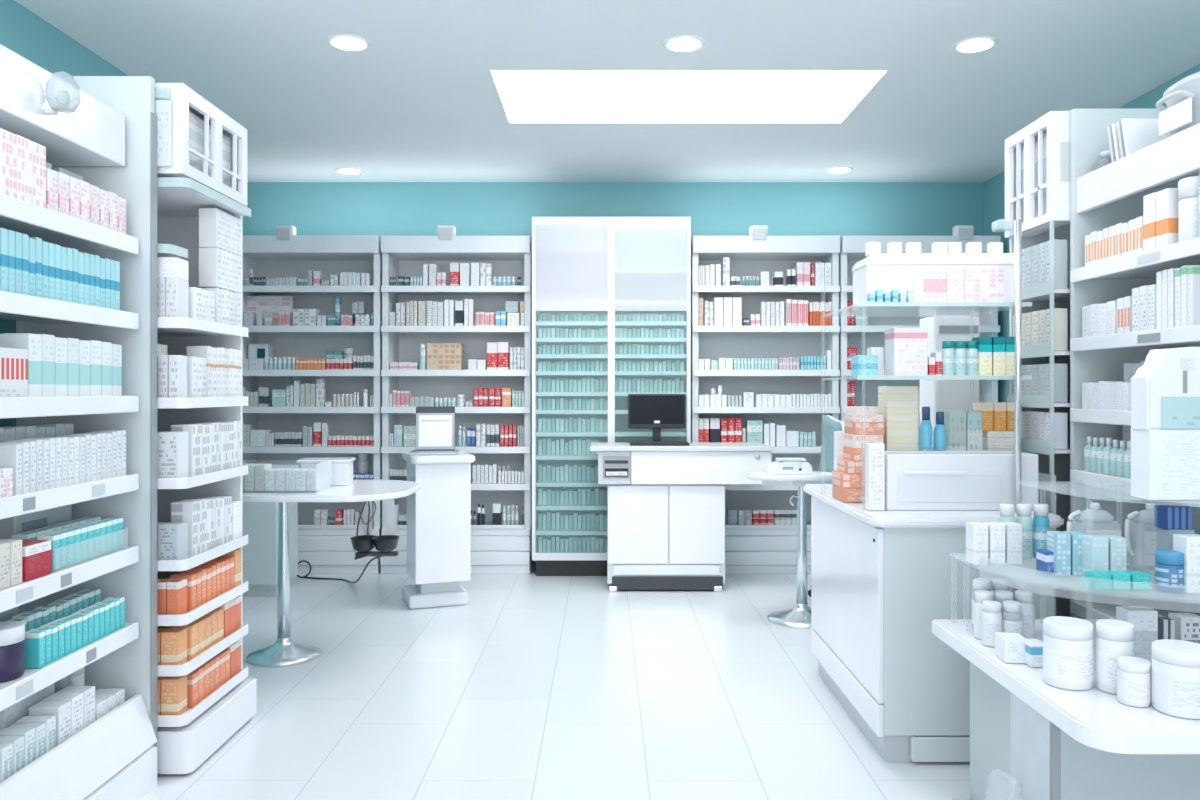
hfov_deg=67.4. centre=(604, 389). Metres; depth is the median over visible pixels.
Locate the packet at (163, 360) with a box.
[158,355,168,396]
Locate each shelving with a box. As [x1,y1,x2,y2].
[0,44,156,799]
[1070,109,1199,619]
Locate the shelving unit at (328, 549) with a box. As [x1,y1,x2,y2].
[243,236,382,573]
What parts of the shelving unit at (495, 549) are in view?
price rail, price rail, price rail, price rail, price rail, shelf, shelf, panel, shelf, price rail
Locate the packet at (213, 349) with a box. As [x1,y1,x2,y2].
[212,347,215,396]
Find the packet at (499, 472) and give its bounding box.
[498,470,501,482]
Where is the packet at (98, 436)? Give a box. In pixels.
[69,434,100,480]
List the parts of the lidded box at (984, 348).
lid, lid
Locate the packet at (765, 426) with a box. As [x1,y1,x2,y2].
[763,424,768,444]
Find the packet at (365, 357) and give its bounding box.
[364,356,366,369]
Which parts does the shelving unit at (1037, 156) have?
glazed door, panel, corner post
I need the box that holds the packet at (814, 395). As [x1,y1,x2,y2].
[813,394,816,406]
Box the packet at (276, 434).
[275,433,277,445]
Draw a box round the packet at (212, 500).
[211,499,214,548]
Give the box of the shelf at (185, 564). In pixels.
[157,535,247,570]
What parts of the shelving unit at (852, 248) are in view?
price rail, price rail, price rail, panel, price rail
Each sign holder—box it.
[276,225,295,239]
[437,225,455,239]
[749,225,767,239]
[952,225,973,239]
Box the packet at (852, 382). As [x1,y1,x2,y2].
[851,381,854,405]
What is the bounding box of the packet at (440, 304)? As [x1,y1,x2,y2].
[438,302,443,325]
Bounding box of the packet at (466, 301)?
[464,299,468,325]
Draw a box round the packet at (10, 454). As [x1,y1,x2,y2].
[0,444,21,494]
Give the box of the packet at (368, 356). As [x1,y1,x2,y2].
[367,355,370,369]
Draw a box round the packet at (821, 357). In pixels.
[820,356,822,369]
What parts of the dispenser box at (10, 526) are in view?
plate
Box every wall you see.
[0,0,127,75]
[243,182,983,561]
[984,64,1199,401]
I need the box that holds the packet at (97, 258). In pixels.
[94,255,99,306]
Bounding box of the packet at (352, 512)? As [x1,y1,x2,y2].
[350,509,354,524]
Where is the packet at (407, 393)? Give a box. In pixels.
[405,391,409,406]
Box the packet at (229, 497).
[228,496,231,541]
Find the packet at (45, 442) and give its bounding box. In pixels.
[43,440,48,489]
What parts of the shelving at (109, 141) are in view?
panel, shelf, shelf, shelf, shelf, price rail, price rail, price rail, price rail, price rail, price rail, panel, panel trim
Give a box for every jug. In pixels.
[1067,502,1120,535]
[1124,503,1155,569]
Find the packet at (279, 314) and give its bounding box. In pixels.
[278,313,281,325]
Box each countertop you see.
[590,442,771,450]
[803,484,1063,527]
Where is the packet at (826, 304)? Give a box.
[825,303,827,325]
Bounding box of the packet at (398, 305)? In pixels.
[396,303,400,325]
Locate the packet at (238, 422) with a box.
[237,421,240,466]
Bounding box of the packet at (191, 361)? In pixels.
[187,356,196,396]
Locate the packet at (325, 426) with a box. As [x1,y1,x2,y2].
[322,423,328,445]
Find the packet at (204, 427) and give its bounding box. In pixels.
[202,425,206,473]
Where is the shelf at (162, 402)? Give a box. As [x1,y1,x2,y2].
[157,396,247,407]
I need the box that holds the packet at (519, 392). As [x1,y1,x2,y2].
[518,391,520,406]
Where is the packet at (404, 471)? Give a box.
[403,470,406,480]
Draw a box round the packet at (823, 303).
[821,302,824,325]
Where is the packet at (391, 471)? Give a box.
[390,469,393,479]
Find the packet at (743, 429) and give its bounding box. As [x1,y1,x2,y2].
[742,428,745,441]
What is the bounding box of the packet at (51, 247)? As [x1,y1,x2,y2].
[48,243,54,298]
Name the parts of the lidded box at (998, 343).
lid, lid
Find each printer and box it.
[765,458,811,474]
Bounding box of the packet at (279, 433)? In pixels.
[278,432,282,445]
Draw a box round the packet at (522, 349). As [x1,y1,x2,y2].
[521,348,523,369]
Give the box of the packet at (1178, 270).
[1175,268,1180,326]
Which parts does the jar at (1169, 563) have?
lid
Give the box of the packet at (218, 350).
[213,347,220,396]
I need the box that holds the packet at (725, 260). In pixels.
[722,257,729,285]
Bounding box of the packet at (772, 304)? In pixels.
[770,302,774,325]
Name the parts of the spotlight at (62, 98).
bulb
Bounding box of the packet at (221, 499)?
[220,498,223,544]
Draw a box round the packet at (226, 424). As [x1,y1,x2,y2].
[224,423,228,468]
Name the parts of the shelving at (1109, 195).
price rail, price rail, price rail, price rail, price rail, shelf, price rail, shelf, shelf, panel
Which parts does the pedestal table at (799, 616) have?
height lever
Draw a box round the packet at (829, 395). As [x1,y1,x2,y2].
[827,394,830,406]
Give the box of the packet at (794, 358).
[792,357,795,369]
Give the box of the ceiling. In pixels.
[15,0,1199,181]
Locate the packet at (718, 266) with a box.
[715,264,720,285]
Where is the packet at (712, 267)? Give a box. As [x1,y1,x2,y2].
[710,265,714,285]
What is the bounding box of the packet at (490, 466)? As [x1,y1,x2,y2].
[489,465,492,482]
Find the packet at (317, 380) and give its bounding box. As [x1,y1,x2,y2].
[316,379,319,406]
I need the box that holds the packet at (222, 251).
[219,249,224,288]
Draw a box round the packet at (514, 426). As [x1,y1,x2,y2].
[513,425,516,445]
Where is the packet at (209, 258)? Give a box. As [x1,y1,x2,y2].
[199,248,220,287]
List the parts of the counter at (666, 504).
slot panel, door, rail, kick plate, door, drawer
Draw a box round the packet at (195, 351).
[186,346,211,396]
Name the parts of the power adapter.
cord, lever, loop cord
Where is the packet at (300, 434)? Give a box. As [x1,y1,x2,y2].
[298,432,302,445]
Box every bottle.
[250,270,252,285]
[264,357,267,369]
[269,358,272,369]
[273,357,276,369]
[278,358,281,369]
[282,358,286,369]
[287,357,290,369]
[291,357,295,369]
[333,394,335,406]
[337,394,339,406]
[341,394,343,406]
[345,394,348,406]
[349,394,352,406]
[357,392,358,406]
[363,389,367,406]
[419,344,425,369]
[435,397,438,405]
[439,398,442,405]
[443,398,446,405]
[447,398,450,405]
[458,426,461,445]
[462,427,465,445]
[473,511,475,524]
[477,504,480,524]
[481,505,484,524]
[493,277,496,285]
[498,277,501,285]
[502,277,505,285]
[503,505,505,524]
[507,277,510,285]
[507,505,509,524]
[511,277,514,285]
[511,505,513,524]
[515,506,518,524]
[517,277,520,285]
[718,385,721,393]
[753,276,755,285]
[919,407,932,450]
[933,412,946,450]
[942,341,954,374]
[954,341,966,374]
[966,341,977,374]
[972,578,990,629]
[974,590,992,638]
[982,600,1001,646]
[991,578,1009,600]
[995,590,1012,612]
[999,504,1014,521]
[1002,600,1022,635]
[1011,578,1029,600]
[1015,590,1034,638]
[1016,504,1032,558]
[1032,504,1049,557]
[1084,436,1092,471]
[1090,438,1098,472]
[1095,619,1134,693]
[1097,438,1105,473]
[1103,438,1112,474]
[1110,439,1118,475]
[1117,441,1125,476]
[1124,441,1130,478]
[1178,176,1199,241]
[1199,187,1199,236]
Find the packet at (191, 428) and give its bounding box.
[171,424,196,476]
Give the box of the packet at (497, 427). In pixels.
[495,425,499,445]
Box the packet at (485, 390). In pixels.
[483,388,487,406]
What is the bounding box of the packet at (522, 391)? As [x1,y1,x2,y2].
[522,391,523,406]
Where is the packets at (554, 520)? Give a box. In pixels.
[538,313,683,551]
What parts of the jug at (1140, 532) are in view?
handle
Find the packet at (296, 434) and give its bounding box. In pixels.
[295,433,297,445]
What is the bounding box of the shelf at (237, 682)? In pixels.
[157,667,247,726]
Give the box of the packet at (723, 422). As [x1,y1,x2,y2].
[720,419,727,441]
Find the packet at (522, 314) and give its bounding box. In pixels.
[521,313,523,325]
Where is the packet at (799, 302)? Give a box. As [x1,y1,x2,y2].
[797,300,802,325]
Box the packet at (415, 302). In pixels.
[414,301,417,325]
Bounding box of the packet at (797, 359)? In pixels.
[796,358,798,369]
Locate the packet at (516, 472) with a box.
[515,471,517,482]
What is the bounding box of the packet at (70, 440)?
[68,438,73,485]
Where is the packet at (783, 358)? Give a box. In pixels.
[782,357,785,369]
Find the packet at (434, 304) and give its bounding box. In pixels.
[432,302,437,325]
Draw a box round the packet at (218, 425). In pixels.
[216,423,220,470]
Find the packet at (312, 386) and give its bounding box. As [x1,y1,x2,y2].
[310,384,315,406]
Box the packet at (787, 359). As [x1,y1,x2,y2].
[786,358,788,369]
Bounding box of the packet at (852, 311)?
[851,302,853,325]
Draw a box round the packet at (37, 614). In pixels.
[20,611,41,628]
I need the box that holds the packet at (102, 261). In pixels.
[100,258,104,307]
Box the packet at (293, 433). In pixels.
[292,432,295,445]
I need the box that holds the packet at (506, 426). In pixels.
[505,425,508,445]
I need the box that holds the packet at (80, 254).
[78,252,83,303]
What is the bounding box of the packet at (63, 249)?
[61,246,66,300]
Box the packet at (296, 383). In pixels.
[294,381,300,406]
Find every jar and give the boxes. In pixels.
[0,621,24,682]
[69,667,84,685]
[344,348,353,358]
[358,453,368,472]
[457,395,464,406]
[1155,549,1183,592]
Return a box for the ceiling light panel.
[489,70,888,122]
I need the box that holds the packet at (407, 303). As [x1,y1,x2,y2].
[406,302,409,325]
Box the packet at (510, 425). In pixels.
[509,424,512,445]
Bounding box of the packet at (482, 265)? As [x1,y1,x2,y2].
[480,263,485,285]
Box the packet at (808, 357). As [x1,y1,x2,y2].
[807,356,809,369]
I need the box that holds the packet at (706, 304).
[704,301,708,325]
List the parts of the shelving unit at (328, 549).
shelf, price rail, price rail, price rail, price rail, price rail, shelf, panel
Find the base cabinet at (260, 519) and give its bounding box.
[243,465,299,596]
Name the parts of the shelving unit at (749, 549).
panel, price rail, shelf, price rail, price rail, price rail, price rail, price rail, shelf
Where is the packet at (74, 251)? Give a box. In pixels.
[72,248,77,302]
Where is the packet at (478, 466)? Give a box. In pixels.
[477,465,480,482]
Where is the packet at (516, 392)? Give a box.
[515,391,517,406]
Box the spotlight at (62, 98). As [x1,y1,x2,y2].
[43,71,80,114]
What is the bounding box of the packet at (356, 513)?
[355,512,358,524]
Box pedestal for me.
[402,451,474,608]
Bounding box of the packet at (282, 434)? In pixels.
[281,433,284,445]
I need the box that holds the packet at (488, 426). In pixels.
[487,425,490,445]
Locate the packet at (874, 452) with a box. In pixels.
[865,443,884,510]
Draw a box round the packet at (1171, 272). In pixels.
[1168,268,1176,327]
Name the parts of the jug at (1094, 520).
handle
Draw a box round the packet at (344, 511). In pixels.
[343,510,346,524]
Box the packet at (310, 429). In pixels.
[308,427,312,445]
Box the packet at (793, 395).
[792,394,795,406]
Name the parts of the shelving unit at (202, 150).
panel, glazed door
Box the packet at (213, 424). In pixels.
[192,423,215,471]
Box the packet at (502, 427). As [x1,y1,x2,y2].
[500,425,504,445]
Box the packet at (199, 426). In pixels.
[179,424,201,474]
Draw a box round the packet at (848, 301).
[847,300,850,325]
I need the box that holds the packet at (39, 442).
[6,439,42,490]
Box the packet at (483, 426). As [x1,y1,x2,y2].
[481,424,485,445]
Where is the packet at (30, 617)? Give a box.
[12,614,33,630]
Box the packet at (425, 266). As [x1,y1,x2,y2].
[423,264,428,285]
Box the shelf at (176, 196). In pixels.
[157,177,250,216]
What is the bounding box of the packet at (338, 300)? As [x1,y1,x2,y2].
[335,297,341,325]
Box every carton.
[0,468,12,497]
[0,539,21,586]
[0,542,9,589]
[0,728,34,766]
[0,736,23,773]
[0,743,12,782]
[7,619,26,631]
[8,723,45,759]
[12,533,35,539]
[16,716,55,752]
[22,530,44,539]
[25,631,44,667]
[27,628,50,664]
[31,528,53,533]
[32,610,48,624]
[37,534,59,569]
[37,627,57,661]
[39,526,61,531]
[40,624,63,658]
[45,533,66,567]
[47,621,69,654]
[48,601,69,616]
[51,524,69,529]
[52,531,73,565]
[54,618,75,651]
[55,598,75,614]
[55,605,62,619]
[59,522,77,527]
[60,529,80,563]
[60,617,81,649]
[62,596,81,611]
[67,520,85,525]
[67,615,87,646]
[68,527,86,560]
[71,612,92,643]
[72,518,92,523]
[73,525,93,558]
[77,591,94,605]
[77,609,98,640]
[80,516,100,521]
[80,524,99,556]
[82,589,100,602]
[84,607,103,637]
[87,522,105,554]
[89,605,108,635]
[92,521,111,552]
[94,602,114,632]
[95,688,124,707]
[95,694,115,713]
[95,699,105,720]
[99,519,117,550]
[101,600,119,630]
[104,597,124,627]
[107,518,122,548]
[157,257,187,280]
[157,278,165,316]
[157,579,173,614]
[166,278,188,316]
[167,579,186,614]
[170,574,195,610]
[177,572,200,607]
[181,569,205,604]
[187,671,197,707]
[191,568,210,601]
[194,565,215,599]
[194,667,203,702]
[199,662,208,698]
[201,288,220,322]
[201,562,220,596]
[205,561,224,593]
[207,659,214,694]
[210,559,229,591]
[211,655,219,689]
[214,557,233,589]
[217,652,224,685]
[221,289,224,323]
[221,649,229,682]
[229,291,232,324]
[233,292,236,325]
[243,359,248,369]
[243,464,246,490]
[245,391,249,406]
[245,464,256,490]
[249,359,255,369]
[249,392,253,406]
[254,392,258,406]
[255,464,271,490]
[256,359,263,369]
[257,313,262,325]
[265,312,272,325]
[265,468,281,490]
[275,278,278,285]
[276,468,291,490]
[282,278,285,285]
[286,468,301,490]
[289,277,292,285]
[293,277,297,285]
[296,358,300,369]
[296,468,311,490]
[299,359,302,369]
[303,358,306,369]
[307,358,310,369]
[307,468,321,490]
[310,358,313,369]
[313,271,320,285]
[314,358,317,369]
[314,509,321,518]
[314,519,320,524]
[317,316,321,325]
[318,358,320,369]
[321,358,325,369]
[321,509,328,518]
[321,518,328,524]
[322,315,326,325]
[326,359,330,369]
[328,316,336,325]
[328,436,332,445]
[330,275,333,285]
[331,359,334,369]
[332,436,336,445]
[334,275,338,285]
[335,359,339,369]
[336,509,343,524]
[337,436,340,445]
[339,359,343,369]
[340,272,343,285]
[341,315,344,325]
[341,436,344,445]
[344,272,347,285]
[344,359,347,369]
[345,315,347,325]
[345,436,348,445]
[348,272,351,285]
[348,315,352,325]
[348,359,352,369]
[349,436,352,445]
[352,272,355,285]
[353,436,357,445]
[355,314,359,325]
[355,473,359,479]
[356,273,360,285]
[357,436,361,445]
[360,314,364,325]
[360,473,364,479]
[361,273,365,285]
[362,436,365,445]
[365,314,370,325]
[366,273,370,285]
[366,436,369,445]
[369,473,373,479]
[370,436,373,445]
[390,312,395,325]
[398,276,403,285]
[398,515,404,524]
[404,277,409,285]
[410,397,414,406]
[415,397,419,406]
[420,397,423,405]
[424,397,428,405]
[429,397,434,405]
[437,273,441,285]
[442,272,446,285]
[468,360,476,369]
[476,312,479,325]
[477,360,486,369]
[480,312,484,325]
[485,313,489,325]
[489,388,494,406]
[490,312,494,325]
[495,388,500,406]
[496,312,500,325]
[497,466,501,481]
[501,311,505,325]
[520,301,523,312]
[698,359,703,369]
[698,395,703,406]
[704,359,709,369]
[704,395,708,406]
[710,360,717,369]
[710,395,715,406]
[716,394,720,406]
[718,358,724,369]
[721,395,726,406]
[725,358,732,369]
[727,395,730,406]
[730,276,734,285]
[731,396,734,406]
[733,358,736,369]
[735,276,739,285]
[735,396,737,406]
[737,358,739,369]
[738,396,741,406]
[738,509,744,518]
[738,518,744,524]
[740,358,743,369]
[743,318,749,325]
[744,358,746,369]
[744,509,751,518]
[745,519,751,524]
[747,358,750,369]
[750,314,754,325]
[750,358,753,369]
[752,509,758,518]
[752,519,758,524]
[754,358,757,369]
[755,314,759,325]
[755,394,761,406]
[758,358,760,369]
[759,509,766,518]
[759,518,766,524]
[761,358,763,369]
[761,394,767,406]
[764,358,767,369]
[766,509,773,518]
[766,519,773,524]
[768,358,770,369]
[768,394,773,406]
[771,358,774,369]
[773,394,779,406]
[774,510,779,518]
[774,519,779,524]
[775,358,777,369]
[780,395,785,406]
[780,510,785,518]
[780,519,785,524]
[785,510,790,518]
[785,519,790,524]
[786,395,791,406]
[791,510,796,518]
[791,519,796,524]
[796,394,798,406]
[803,394,805,406]
[803,432,806,445]
[806,395,809,406]
[807,432,811,445]
[809,394,812,406]
[811,432,815,445]
[821,394,823,406]
[824,394,827,406]
[854,313,861,325]
[862,313,867,325]
[865,242,879,255]
[867,293,874,301]
[867,347,883,374]
[875,290,882,301]
[883,293,890,301]
[887,242,901,252]
[891,290,898,301]
[899,293,905,301]
[906,242,920,252]
[906,290,913,301]
[928,357,934,374]
[930,352,941,374]
[932,242,946,252]
[947,242,960,252]
[966,242,981,252]
[966,522,987,564]
[973,402,992,430]
[982,522,1004,564]
[987,242,1002,252]
[991,402,1005,430]
[995,632,1028,663]
[999,522,1021,564]
[1004,402,1013,430]
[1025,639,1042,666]
[1036,549,1053,574]
[1047,531,1070,575]
[1063,531,1086,575]
[1082,383,1086,408]
[1082,535,1108,576]
[1085,234,1090,265]
[1087,382,1098,408]
[1091,231,1098,264]
[1093,383,1098,408]
[1097,231,1102,262]
[1099,381,1117,409]
[1100,535,1126,571]
[1103,227,1108,261]
[1104,383,1109,409]
[1109,225,1114,259]
[1110,383,1115,409]
[1115,223,1123,258]
[1116,382,1130,409]
[1117,298,1123,332]
[1122,222,1128,256]
[1122,383,1130,410]
[1124,296,1131,332]
[1129,219,1135,254]
[1132,287,1139,331]
[1136,216,1142,252]
[1147,284,1155,329]
[1158,615,1174,639]
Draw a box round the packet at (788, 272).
[786,269,790,285]
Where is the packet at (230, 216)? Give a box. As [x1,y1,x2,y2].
[229,214,232,252]
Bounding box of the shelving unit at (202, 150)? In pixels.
[155,83,256,774]
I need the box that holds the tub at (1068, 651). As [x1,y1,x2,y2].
[1043,616,1093,690]
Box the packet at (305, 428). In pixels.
[303,426,308,445]
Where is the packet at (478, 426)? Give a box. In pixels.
[476,424,480,445]
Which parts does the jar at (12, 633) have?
lid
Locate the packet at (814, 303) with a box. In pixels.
[812,302,815,325]
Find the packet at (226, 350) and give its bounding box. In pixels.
[225,349,228,396]
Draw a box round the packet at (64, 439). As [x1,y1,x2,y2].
[46,437,67,486]
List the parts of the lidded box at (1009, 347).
lid, lid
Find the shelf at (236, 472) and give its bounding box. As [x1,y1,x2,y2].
[157,465,247,488]
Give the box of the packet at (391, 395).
[390,394,392,406]
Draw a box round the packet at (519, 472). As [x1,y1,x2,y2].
[518,471,520,482]
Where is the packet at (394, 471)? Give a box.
[393,469,396,479]
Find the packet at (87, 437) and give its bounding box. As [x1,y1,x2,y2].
[57,435,90,482]
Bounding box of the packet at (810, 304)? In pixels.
[809,303,812,325]
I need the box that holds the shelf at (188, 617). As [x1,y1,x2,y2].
[157,581,247,625]
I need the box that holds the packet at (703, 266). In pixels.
[703,266,704,285]
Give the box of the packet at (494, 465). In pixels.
[493,464,496,482]
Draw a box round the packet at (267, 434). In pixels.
[266,433,268,445]
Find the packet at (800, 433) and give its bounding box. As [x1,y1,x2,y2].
[799,432,802,445]
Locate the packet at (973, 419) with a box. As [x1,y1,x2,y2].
[966,412,981,450]
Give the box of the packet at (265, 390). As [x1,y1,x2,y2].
[263,388,268,406]
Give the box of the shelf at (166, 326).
[157,317,247,336]
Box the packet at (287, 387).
[286,386,289,406]
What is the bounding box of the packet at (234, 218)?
[233,216,236,254]
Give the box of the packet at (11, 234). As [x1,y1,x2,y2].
[8,230,14,292]
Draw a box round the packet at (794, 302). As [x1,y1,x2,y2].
[792,300,796,325]
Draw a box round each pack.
[832,471,864,487]
[832,484,864,501]
[837,458,864,473]
[843,446,864,460]
[844,414,882,421]
[844,421,884,434]
[844,433,882,447]
[846,406,877,413]
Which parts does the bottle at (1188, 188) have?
lid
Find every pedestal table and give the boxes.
[243,480,420,666]
[746,471,831,628]
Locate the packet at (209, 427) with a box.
[202,424,211,472]
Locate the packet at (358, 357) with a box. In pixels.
[357,356,359,369]
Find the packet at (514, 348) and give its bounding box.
[513,347,516,369]
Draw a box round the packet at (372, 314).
[371,313,373,325]
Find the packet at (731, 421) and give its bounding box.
[727,418,734,441]
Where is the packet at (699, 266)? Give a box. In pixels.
[698,266,699,285]
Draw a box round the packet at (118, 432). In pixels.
[91,431,120,476]
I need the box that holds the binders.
[1107,118,1166,161]
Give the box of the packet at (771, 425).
[769,423,774,445]
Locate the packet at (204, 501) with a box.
[181,499,206,551]
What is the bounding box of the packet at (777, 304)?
[775,302,779,325]
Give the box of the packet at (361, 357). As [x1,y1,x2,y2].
[360,356,363,369]
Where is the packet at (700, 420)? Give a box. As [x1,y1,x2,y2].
[698,418,703,441]
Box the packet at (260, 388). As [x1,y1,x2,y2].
[259,387,264,406]
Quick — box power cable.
[296,556,383,582]
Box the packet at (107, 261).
[102,258,109,308]
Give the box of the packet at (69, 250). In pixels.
[65,247,71,301]
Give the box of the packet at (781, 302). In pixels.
[780,301,783,325]
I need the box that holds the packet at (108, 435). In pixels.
[106,433,111,478]
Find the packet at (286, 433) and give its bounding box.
[285,432,287,445]
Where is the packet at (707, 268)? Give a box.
[705,265,709,285]
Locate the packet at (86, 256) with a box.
[84,253,88,304]
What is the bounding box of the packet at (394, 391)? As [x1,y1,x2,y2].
[393,390,397,406]
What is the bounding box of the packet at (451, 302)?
[449,300,454,325]
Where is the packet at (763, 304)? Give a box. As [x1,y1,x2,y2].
[761,302,765,325]
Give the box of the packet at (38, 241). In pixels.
[29,237,41,296]
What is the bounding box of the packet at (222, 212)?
[221,210,224,250]
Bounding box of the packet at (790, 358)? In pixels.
[789,357,792,369]
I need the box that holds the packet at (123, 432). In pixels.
[107,430,125,475]
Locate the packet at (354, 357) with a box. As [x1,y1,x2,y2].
[353,356,356,369]
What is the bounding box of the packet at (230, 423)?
[220,422,232,467]
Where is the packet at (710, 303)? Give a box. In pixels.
[709,302,712,325]
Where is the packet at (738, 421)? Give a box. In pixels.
[735,418,741,441]
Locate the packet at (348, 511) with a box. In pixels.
[347,509,350,524]
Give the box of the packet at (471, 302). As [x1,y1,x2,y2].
[469,299,473,325]
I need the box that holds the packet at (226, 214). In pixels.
[225,212,228,251]
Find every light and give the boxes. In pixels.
[326,34,371,52]
[334,168,362,174]
[662,35,705,52]
[825,166,852,173]
[951,36,998,53]
[992,219,1013,231]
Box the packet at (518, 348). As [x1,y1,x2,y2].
[517,347,520,369]
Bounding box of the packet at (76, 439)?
[67,437,78,483]
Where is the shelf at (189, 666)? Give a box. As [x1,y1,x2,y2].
[157,624,247,675]
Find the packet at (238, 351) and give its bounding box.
[237,350,240,396]
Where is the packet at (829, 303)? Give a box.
[827,302,830,325]
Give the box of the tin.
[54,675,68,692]
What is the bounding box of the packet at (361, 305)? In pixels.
[358,302,365,314]
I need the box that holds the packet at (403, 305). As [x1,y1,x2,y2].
[401,302,405,325]
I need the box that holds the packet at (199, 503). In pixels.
[178,501,201,553]
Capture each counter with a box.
[590,442,771,591]
[803,484,1063,761]
[932,619,1199,799]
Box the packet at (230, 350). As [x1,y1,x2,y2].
[225,348,232,396]
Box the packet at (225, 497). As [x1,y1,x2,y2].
[205,496,227,542]
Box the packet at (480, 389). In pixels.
[479,388,482,406]
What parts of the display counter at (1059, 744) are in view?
floor rail, panel, frosted door, corner trim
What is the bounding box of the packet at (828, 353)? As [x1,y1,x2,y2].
[826,350,830,369]
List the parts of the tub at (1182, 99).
handle, plate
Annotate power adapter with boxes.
[350,499,398,559]
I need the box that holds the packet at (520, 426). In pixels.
[520,426,521,445]
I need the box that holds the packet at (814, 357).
[813,356,815,369]
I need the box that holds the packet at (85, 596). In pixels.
[69,593,88,608]
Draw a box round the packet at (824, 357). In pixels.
[823,356,825,369]
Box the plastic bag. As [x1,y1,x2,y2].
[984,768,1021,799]
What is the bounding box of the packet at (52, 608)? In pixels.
[34,605,55,621]
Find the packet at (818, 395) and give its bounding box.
[817,394,820,406]
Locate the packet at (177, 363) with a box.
[169,355,186,396]
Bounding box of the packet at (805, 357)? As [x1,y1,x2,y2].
[804,356,806,369]
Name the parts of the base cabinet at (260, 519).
door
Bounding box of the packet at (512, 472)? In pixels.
[511,471,514,482]
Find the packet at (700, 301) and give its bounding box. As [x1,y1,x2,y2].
[698,298,702,325]
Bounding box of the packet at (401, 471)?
[400,470,402,479]
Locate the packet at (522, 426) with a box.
[522,426,523,445]
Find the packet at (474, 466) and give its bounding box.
[473,465,476,482]
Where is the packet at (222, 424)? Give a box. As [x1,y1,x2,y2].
[221,423,224,469]
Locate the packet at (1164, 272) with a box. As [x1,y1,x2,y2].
[1162,269,1167,328]
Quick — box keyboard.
[630,441,689,445]
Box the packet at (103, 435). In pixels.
[86,433,105,479]
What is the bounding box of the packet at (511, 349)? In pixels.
[510,348,512,369]
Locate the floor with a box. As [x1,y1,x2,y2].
[141,562,969,799]
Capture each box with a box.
[0,128,15,197]
[0,333,41,396]
[0,347,27,396]
[0,426,25,439]
[0,428,3,441]
[0,505,70,538]
[0,606,18,621]
[0,700,21,729]
[4,426,35,438]
[4,428,14,441]
[16,135,31,203]
[22,540,50,581]
[22,691,38,717]
[29,701,70,746]
[32,141,45,207]
[32,424,64,436]
[36,427,45,437]
[39,426,54,436]
[39,683,53,701]
[41,334,54,396]
[43,693,82,736]
[46,168,57,211]
[55,337,66,396]
[56,686,94,728]
[57,423,72,434]
[58,172,68,215]
[66,338,78,395]
[69,176,79,218]
[79,340,89,395]
[80,180,89,221]
[83,340,100,395]
[90,184,98,224]
[99,189,108,228]
[101,342,111,395]
[107,191,117,230]
[112,344,121,395]
[118,197,125,233]
[157,344,166,396]
[157,431,188,477]
[157,522,167,559]
[157,628,168,664]
[157,676,165,714]
[158,522,188,559]
[161,628,186,664]
[161,675,186,714]
[169,623,197,659]
[189,287,201,319]
[191,619,204,654]
[198,616,210,650]
[202,289,208,320]
[204,611,216,646]
[207,290,214,321]
[212,608,223,642]
[218,601,229,637]
[219,548,240,587]
[226,643,235,677]
[230,598,235,633]
[232,501,240,539]
[235,639,240,673]
[236,595,240,629]
[243,313,255,325]
[243,424,252,445]
[246,296,293,325]
[250,430,270,445]
[272,390,285,406]
[293,309,304,325]
[296,457,355,485]
[305,309,319,325]
[313,422,322,445]
[325,402,332,406]
[326,350,333,358]
[334,351,342,358]
[390,362,398,369]
[394,425,403,445]
[395,504,398,524]
[399,362,407,369]
[404,426,415,445]
[408,362,418,369]
[418,301,426,325]
[427,343,463,369]
[429,264,436,285]
[450,263,459,285]
[455,301,463,325]
[460,263,470,285]
[471,263,479,285]
[487,343,497,369]
[493,503,500,524]
[498,342,509,369]
[502,388,511,406]
[505,301,518,312]
[507,313,520,325]
[709,418,719,441]
[713,297,722,325]
[723,297,731,325]
[727,509,736,524]
[732,297,741,325]
[742,392,753,406]
[745,420,762,442]
[759,272,768,285]
[773,272,782,285]
[775,425,785,445]
[786,431,798,445]
[796,262,802,285]
[803,262,809,285]
[814,263,823,285]
[824,263,830,285]
[847,347,857,369]
[851,355,877,376]
[878,386,918,392]
[878,393,918,399]
[878,400,918,407]
[878,407,918,414]
[883,415,918,421]
[883,429,918,435]
[883,436,918,443]
[884,422,918,428]
[884,443,918,450]
[885,328,927,374]
[972,337,991,374]
[982,431,1013,442]
[982,442,1013,450]
[992,337,1005,374]
[1005,337,1013,374]
[1022,249,1024,286]
[1022,313,1025,345]
[1022,365,1025,394]
[1022,411,1025,438]
[1025,247,1031,286]
[1025,312,1031,345]
[1025,365,1031,394]
[1025,411,1039,439]
[1032,244,1038,284]
[1032,311,1038,344]
[1032,364,1038,394]
[1032,412,1038,439]
[1039,242,1045,282]
[1039,309,1045,343]
[1039,364,1045,394]
[1039,412,1045,440]
[1046,239,1067,288]
[1046,308,1067,350]
[1046,363,1067,402]
[1046,412,1067,448]
[1082,305,1089,336]
[1084,571,1111,589]
[1090,304,1098,335]
[1098,303,1106,335]
[1104,571,1130,589]
[1107,300,1116,334]
[1116,606,1157,660]
[1123,425,1130,449]
[1123,571,1150,589]
[1124,363,1131,381]
[1131,347,1199,429]
[1131,429,1199,499]
[1132,363,1139,376]
[1140,285,1147,330]
[1143,192,1156,250]
[1155,505,1191,528]
[1156,188,1178,247]
[1156,527,1194,548]
[1168,613,1199,643]
[1173,534,1199,592]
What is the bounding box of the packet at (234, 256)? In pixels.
[233,254,236,292]

